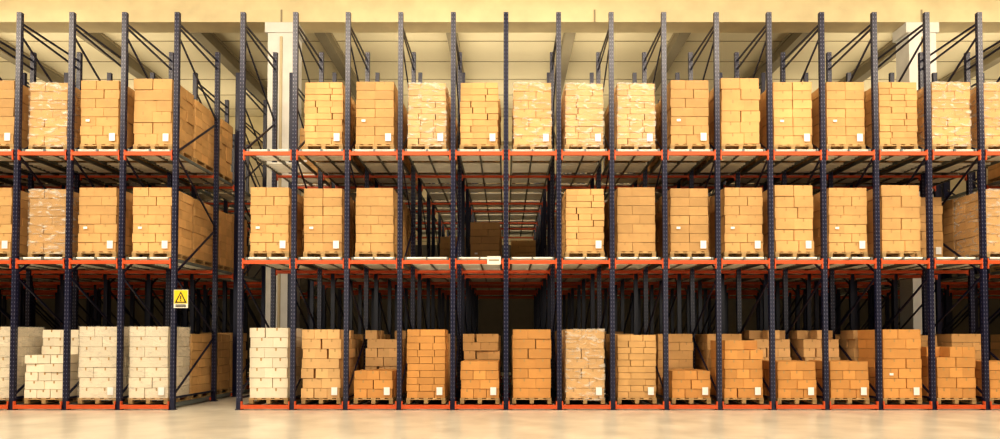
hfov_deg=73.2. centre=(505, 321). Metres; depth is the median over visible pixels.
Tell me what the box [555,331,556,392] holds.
pallet
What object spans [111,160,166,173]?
pallet
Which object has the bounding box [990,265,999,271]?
pallet
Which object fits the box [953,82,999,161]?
pallet
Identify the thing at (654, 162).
pallet
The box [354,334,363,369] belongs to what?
pallet
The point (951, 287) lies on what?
rack
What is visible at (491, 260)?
sign
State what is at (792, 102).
pallet
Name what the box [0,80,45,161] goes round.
pallet
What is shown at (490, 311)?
wall
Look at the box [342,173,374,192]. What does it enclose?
pallet
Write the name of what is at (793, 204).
pallet
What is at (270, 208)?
pallet
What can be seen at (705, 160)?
pallet
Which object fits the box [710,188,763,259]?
pallet
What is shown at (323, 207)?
pallet
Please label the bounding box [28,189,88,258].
pallet
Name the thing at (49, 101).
pallet
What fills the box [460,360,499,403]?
pallet
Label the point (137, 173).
pallet
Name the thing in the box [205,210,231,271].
pallet
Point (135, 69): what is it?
joist
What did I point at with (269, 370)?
pallet
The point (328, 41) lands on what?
joist
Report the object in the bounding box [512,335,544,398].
pallet
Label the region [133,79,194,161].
pallet
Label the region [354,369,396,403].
pallet
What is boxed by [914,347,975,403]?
pallet
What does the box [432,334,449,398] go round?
pallet
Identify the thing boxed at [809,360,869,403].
pallet
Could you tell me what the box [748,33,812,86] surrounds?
joist
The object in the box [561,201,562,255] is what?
pallet
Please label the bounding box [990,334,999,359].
pallet
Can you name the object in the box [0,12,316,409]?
rack
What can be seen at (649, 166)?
pallet
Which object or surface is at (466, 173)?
pallet
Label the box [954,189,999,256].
pallet
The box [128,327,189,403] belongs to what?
pallet
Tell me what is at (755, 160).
pallet
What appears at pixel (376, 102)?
pallet
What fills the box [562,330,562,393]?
pallet
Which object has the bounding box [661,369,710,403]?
pallet
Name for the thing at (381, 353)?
boxes
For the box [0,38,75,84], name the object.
joist
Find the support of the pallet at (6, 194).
on the rack at (66, 280)
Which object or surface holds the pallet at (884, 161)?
on the rack at (769, 281)
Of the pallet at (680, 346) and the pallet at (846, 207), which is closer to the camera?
the pallet at (846, 207)
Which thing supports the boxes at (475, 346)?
on the rack at (769, 281)
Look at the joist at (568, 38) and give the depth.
27.40 m
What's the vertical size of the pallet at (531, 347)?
1.891 m
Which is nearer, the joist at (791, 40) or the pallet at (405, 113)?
the pallet at (405, 113)
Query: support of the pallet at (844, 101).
on the rack at (769, 281)
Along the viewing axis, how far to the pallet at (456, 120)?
20.75 m
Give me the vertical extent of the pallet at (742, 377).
1.611 m
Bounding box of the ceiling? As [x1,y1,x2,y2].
[0,33,999,116]
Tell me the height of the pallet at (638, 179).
1.791 m
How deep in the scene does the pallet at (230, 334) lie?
21.18 m
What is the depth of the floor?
14.21 m
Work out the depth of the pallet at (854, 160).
19.15 m
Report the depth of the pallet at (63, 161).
19.15 m
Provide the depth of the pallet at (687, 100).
17.29 m
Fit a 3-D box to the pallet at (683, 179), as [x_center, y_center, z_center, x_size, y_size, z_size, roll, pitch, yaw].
[6.033,-5.229,20.518,1.000,1.791,1.231,0,-2,0]
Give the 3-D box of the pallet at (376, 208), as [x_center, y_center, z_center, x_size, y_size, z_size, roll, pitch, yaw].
[-3.379,-2.532,17.880,1.000,1.791,1.220,0,-2,-1]
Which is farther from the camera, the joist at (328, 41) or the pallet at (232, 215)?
the joist at (328, 41)
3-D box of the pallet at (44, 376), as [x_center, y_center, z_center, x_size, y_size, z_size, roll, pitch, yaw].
[-11.771,1.156,17.755,1.011,1.891,1.235,0,-2,0]
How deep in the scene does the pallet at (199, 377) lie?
18.95 m
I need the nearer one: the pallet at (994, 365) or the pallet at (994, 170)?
the pallet at (994, 365)
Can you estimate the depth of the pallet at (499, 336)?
20.22 m
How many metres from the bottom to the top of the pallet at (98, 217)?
1.791 m
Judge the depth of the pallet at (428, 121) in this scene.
17.34 m
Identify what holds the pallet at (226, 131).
on the rack at (66, 280)
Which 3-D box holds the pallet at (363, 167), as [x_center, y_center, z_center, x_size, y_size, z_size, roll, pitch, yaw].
[-4.742,-5.219,20.547,1.000,1.771,1.230,0,-2,0]
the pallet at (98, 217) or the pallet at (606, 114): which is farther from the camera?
the pallet at (606, 114)
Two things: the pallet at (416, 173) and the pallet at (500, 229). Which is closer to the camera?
the pallet at (416, 173)
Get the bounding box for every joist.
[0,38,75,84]
[76,33,161,78]
[191,33,266,102]
[314,33,359,99]
[446,33,465,86]
[554,33,575,126]
[647,33,690,93]
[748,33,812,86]
[839,40,895,81]
[937,44,999,81]
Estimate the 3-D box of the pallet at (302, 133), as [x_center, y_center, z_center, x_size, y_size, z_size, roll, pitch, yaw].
[-6.033,-5.194,21.831,1.000,1.791,1.231,0,-2,0]
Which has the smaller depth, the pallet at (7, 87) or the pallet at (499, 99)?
the pallet at (7, 87)
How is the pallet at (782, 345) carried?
on the rack at (769, 281)
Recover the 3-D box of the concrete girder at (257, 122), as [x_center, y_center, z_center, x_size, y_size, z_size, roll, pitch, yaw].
[0.000,-10.444,36.871,57.980,1.352,0.750,0,-2,0]
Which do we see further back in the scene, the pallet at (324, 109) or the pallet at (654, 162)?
the pallet at (654, 162)
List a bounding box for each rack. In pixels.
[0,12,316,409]
[235,12,999,409]
[828,73,999,359]
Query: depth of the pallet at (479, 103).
17.35 m
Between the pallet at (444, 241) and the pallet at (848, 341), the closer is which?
the pallet at (848, 341)
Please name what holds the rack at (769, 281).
on the floor
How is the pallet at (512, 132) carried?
on the rack at (769, 281)
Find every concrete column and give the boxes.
[265,22,304,327]
[892,22,938,333]
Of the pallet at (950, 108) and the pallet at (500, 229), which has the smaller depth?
the pallet at (950, 108)
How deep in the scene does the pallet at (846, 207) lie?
17.29 m
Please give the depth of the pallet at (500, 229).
23.73 m
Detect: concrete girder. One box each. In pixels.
[0,0,999,32]
[220,117,604,144]
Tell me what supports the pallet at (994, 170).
on the rack at (951, 287)
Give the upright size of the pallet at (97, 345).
1.980 m
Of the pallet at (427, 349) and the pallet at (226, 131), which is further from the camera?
the pallet at (226, 131)
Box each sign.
[171,290,187,307]
[487,256,500,264]
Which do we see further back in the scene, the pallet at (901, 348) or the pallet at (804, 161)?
the pallet at (804, 161)
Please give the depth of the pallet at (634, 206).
17.23 m
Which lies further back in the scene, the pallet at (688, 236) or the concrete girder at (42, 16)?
the concrete girder at (42, 16)
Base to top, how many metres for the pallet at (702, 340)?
1.791 m
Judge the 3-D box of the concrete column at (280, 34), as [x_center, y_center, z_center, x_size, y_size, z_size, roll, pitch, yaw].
[-7.600,-3.877,22.993,1.120,12.518,0.840,0,-2,0]
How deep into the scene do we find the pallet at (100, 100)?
17.31 m
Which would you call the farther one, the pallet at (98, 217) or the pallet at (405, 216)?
the pallet at (405, 216)
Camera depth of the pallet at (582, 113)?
17.36 m
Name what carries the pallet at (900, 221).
on the rack at (769, 281)
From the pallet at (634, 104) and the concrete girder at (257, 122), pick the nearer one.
the pallet at (634, 104)
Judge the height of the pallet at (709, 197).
1.851 m
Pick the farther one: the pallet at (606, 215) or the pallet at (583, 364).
the pallet at (606, 215)
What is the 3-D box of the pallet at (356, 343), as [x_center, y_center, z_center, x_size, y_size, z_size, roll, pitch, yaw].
[-4.728,1.191,19.033,1.030,1.891,1.247,0,-2,0]
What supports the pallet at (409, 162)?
on the rack at (769, 281)
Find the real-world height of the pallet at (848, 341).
1.891 m
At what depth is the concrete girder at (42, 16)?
22.92 m
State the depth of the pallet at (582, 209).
17.24 m
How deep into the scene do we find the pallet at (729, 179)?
20.88 m
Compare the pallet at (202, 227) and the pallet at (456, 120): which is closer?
the pallet at (202, 227)
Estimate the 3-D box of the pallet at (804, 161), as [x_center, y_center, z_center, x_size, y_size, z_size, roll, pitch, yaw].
[8.727,-5.243,19.270,1.000,1.751,1.233,0,-2,1]
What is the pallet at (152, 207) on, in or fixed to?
on the rack at (66, 280)
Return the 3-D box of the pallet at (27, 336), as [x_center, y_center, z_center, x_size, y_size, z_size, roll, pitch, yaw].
[-13.111,1.112,17.762,1.014,1.980,1.234,0,-2,0]
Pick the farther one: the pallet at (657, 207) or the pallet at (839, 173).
the pallet at (839, 173)
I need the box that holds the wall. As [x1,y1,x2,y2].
[1,145,999,371]
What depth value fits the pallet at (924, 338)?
18.67 m
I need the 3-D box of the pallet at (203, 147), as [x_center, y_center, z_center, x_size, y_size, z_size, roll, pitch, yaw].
[-9.072,-5.255,19.205,1.000,1.771,1.230,0,-2,0]
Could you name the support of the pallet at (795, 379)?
on the rack at (769, 281)
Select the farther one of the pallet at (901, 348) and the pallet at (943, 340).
the pallet at (943, 340)
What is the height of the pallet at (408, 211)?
1.771 m
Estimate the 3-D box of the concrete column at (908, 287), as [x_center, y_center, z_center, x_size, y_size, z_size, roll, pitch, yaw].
[14.100,-3.877,22.993,1.120,12.518,0.840,0,-2,0]
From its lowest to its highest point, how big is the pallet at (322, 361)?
1.891 m
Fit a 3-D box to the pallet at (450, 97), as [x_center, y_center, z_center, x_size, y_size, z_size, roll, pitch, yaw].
[-2.011,-5.294,19.233,1.008,1.851,1.241,0,-2,0]
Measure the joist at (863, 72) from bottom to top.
0.575 m
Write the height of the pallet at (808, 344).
1.891 m
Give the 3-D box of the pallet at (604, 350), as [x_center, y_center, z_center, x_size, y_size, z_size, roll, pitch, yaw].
[3.358,1.278,20.391,1.030,1.791,1.244,0,-2,0]
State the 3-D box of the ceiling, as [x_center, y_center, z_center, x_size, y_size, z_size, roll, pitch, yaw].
[0.000,-11.949,12.328,58.000,0.320,50.000,0,-2,0]
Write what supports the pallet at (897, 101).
on the rack at (769, 281)
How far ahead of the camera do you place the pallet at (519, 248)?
26.43 m
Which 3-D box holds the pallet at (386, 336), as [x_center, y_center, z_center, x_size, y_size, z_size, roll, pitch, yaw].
[-3.396,1.281,20.524,1.032,1.791,1.252,0,-2,0]
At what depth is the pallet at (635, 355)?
17.19 m
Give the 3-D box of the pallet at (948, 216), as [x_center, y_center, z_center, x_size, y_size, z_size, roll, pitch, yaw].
[12.821,-2.488,19.138,1.000,1.771,1.230,0,-2,0]
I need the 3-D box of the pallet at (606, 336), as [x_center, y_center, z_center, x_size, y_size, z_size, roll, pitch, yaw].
[3.368,1.242,19.059,1.030,1.791,1.244,0,-2,0]
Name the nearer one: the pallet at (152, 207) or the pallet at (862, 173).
the pallet at (152, 207)
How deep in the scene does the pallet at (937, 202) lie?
18.41 m
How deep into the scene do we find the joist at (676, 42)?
27.31 m
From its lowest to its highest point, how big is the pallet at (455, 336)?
1.751 m
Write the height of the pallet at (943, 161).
1.851 m
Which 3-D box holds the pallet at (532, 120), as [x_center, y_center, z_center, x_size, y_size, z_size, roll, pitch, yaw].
[0.682,-5.289,17.945,1.014,1.770,1.239,0,-2,0]
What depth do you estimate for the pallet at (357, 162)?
18.86 m
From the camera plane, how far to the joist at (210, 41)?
28.17 m
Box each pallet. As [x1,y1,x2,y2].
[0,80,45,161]
[0,188,42,258]
[0,327,43,402]
[24,330,84,403]
[28,83,93,161]
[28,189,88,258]
[63,161,118,173]
[77,188,140,258]
[78,327,135,403]
[80,80,143,161]
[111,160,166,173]
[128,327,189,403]
[132,187,192,261]
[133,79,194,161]
[137,173,189,183]
[161,100,213,173]
[180,334,211,398]
[184,119,232,183]
[184,199,212,267]
[200,333,246,391]
[204,334,229,393]
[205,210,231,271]
[224,214,246,275]
[249,328,302,403]
[250,187,302,258]
[297,196,314,266]
[299,128,331,184]
[301,329,351,403]
[303,188,352,259]
[304,82,352,161]
[320,100,362,173]
[332,164,364,183]
[335,330,360,398]
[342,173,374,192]
[352,200,362,266]
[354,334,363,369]
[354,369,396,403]
[355,82,397,161]
[355,188,397,257]
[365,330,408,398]
[369,103,408,173]
[378,158,410,183]
[384,334,389,338]
[385,173,417,192]
[403,202,407,265]
[406,329,448,403]
[407,82,450,161]
[407,208,410,268]
[418,97,450,173]
[424,120,457,183]
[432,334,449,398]
[440,237,456,268]
[455,336,456,392]
[460,83,498,161]
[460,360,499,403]
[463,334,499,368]
[466,173,499,183]
[467,99,500,173]
[470,222,499,256]
[499,229,501,259]
[499,336,500,394]
[511,240,535,256]
[512,108,545,173]
[512,132,543,183]
[512,329,550,403]
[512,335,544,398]
[513,82,551,161]
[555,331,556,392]
[561,84,603,161]
[561,99,593,173]
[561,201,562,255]
[562,189,604,257]
[562,329,604,403]
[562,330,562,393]
[603,350,605,390]
[604,104,646,173]
[604,199,608,265]
[604,334,632,398]
[614,82,655,161]
[614,187,655,257]
[615,335,656,403]
[632,173,669,192]
[647,161,679,183]
[649,334,693,398]
[650,101,692,173]
[651,201,659,265]
[659,188,708,259]
[660,80,708,161]
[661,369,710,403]
[682,168,724,183]
[694,125,740,173]
[695,196,711,267]
[695,334,741,393]
[708,78,760,161]
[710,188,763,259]
[710,340,763,403]
[726,170,766,183]
[741,158,789,173]
[742,330,791,398]
[757,82,812,161]
[761,185,813,259]
[762,360,816,403]
[787,160,837,173]
[789,330,839,397]
[806,82,865,161]
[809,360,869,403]
[811,173,861,183]
[812,188,867,258]
[833,160,886,173]
[835,334,840,338]
[839,330,860,360]
[854,173,908,183]
[855,82,917,161]
[858,329,921,403]
[860,185,920,258]
[880,161,937,173]
[905,82,971,161]
[910,197,942,256]
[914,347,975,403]
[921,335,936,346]
[933,161,985,173]
[935,334,980,359]
[941,199,955,256]
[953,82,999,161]
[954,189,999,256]
[965,360,999,403]
[987,161,999,183]
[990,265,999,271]
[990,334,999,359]
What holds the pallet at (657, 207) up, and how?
on the rack at (769, 281)
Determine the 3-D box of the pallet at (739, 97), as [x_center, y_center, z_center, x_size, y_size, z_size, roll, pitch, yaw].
[6.034,-5.331,17.886,1.007,1.851,1.235,0,-2,1]
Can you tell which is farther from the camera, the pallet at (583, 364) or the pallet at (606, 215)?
the pallet at (606, 215)
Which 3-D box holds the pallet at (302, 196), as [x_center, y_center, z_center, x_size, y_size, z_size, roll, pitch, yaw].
[-6.054,-2.528,19.128,1.007,1.851,1.235,0,-2,1]
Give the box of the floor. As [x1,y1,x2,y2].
[0,372,999,438]
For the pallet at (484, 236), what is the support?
on the rack at (769, 281)
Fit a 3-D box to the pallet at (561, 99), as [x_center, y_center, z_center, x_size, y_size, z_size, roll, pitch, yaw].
[1.992,-5.264,19.225,1.000,1.791,1.231,0,-2,0]
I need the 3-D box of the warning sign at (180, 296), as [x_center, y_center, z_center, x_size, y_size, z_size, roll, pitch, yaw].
[-8.235,-0.578,16.971,0.440,0.460,0.042,0,-2,0]
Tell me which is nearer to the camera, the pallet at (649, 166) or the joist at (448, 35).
the pallet at (649, 166)
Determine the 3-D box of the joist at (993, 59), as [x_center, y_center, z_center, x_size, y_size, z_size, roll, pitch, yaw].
[20.337,-11.016,30.059,0.400,0.575,12.860,0,-2,0]
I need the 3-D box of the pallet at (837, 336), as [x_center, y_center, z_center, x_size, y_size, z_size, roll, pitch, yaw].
[10.111,1.278,20.393,1.000,1.791,1.220,0,-2,0]
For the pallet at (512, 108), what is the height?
1.791 m
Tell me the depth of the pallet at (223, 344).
20.45 m
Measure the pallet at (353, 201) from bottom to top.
1.751 m

